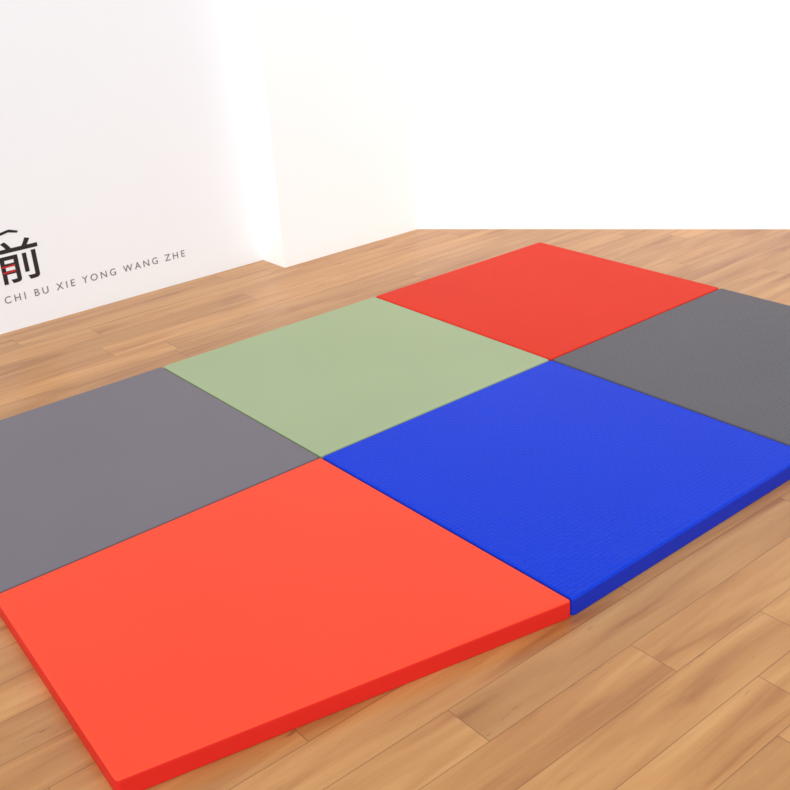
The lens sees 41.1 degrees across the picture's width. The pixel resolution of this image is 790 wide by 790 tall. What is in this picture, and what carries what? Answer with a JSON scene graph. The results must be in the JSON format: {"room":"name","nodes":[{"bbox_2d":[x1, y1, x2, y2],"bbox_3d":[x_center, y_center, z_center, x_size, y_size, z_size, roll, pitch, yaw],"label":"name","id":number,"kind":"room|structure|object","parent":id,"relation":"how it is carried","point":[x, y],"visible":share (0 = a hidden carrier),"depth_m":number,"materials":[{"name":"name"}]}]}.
{"room":"exercise studio","nodes":[
{"label":"exercise studio","id":0,"kind":"room"},
{"bbox_2d":[0,0,262,333],"bbox_3d":[-3.104,-0.968,2.951,6.050,2.700,0.150,-22,30,-34],"label":"wall","id":1,"kind":"structure","parent":0,"point":[124,136],"depth_m":4.52,"materials":[{"name":"paint"}]},
{"bbox_2d":[0,229,184,303],"bbox_3d":[-1.309,-0.646,4.565,0.856,0.304,0.002,-22,30,-34],"label":"wall lettering","id":2,"kind":"object","parent":1,"relation":"attached to","point":[24,245],"depth_m":4.39,"materials":[{"name":"black"}]},
{"bbox_2d":[233,0,415,267],"bbox_3d":[-0.396,-2.005,4.797,0.822,2.700,0.340,-22,30,-34],"label":"pillar","id":3,"kind":"structure","parent":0,"point":[325,82],"depth_m":4.95,"materials":[{"name":"white paint"}]},
{"bbox_2d":[0,229,789,789],"bbox_3d":[1.414,0.005,3.480,13.000,0.050,8.500,-22,30,-34],"label":"floor","id":4,"kind":"structure","parent":0,"point":[677,677],"depth_m":2.32,"materials":[{"name":"laminate"}]},
{"bbox_2d":[0,367,318,592],"bbox_3d":[-0.923,0.216,3.240,0.997,0.050,0.997,-22,30,-34],"label":"mat","id":5,"kind":"object","parent":4,"relation":"on","point":[85,474],"visible":0.82,"depth_m":3.17,"materials":[{"name":"grey plastic"}]},
{"bbox_2d":[0,458,569,789],"bbox_3d":[-0.308,0.513,2.511,1.046,0.050,0.995,-22,30,-34],"label":"mat","id":6,"kind":"object","parent":4,"relation":"on","point":[307,593],"visible":1,"depth_m":2.44,"materials":[{"name":"red plastic"}]},
{"bbox_2d":[164,297,548,458],"bbox_3d":[-0.153,-0.094,3.797,0.997,0.050,0.997,-22,30,-34],"label":"mat","id":7,"kind":"object","parent":4,"relation":"on","point":[327,383],"visible":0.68,"depth_m":3.72,"materials":[{"name":"green plastic"}]},
{"bbox_2d":[376,242,718,360],"bbox_3d":[0.618,-0.403,4.354,0.997,0.050,0.997,-22,30,-34],"label":"mat","id":8,"kind":"object","parent":4,"relation":"on","point":[550,302],"visible":0.73,"depth_m":4.28,"materials":[{"name":"red plastic"}]},
{"bbox_2d":[323,361,789,614],"bbox_3d":[0.482,0.196,3.081,0.997,0.050,0.997,-22,30,-34],"label":"mat","id":9,"kind":"object","parent":4,"relation":"on","point":[578,482],"visible":0.86,"depth_m":2.97,"materials":[{"name":"blue plastic"}]},
{"bbox_2d":[553,288,789,445],"bbox_3d":[1.252,-0.113,3.638,0.997,0.050,0.997,-22,30,-34],"label":"mat","id":10,"kind":"object","parent":4,"relation":"on","point":[723,355],"visible":0.81,"depth_m":3.64,"materials":[{"name":"grey plastic"}]},
{"bbox_2d":[404,0,789,228],"bbox_3d":[3.086,-2.014,4.318,6.761,2.700,0.296,3,26,13],"label":"wall","id":11,"kind":"structure","parent":0,"point":[525,114],"depth_m":5.04,"materials":[{"name":"white paint"}]}
]}

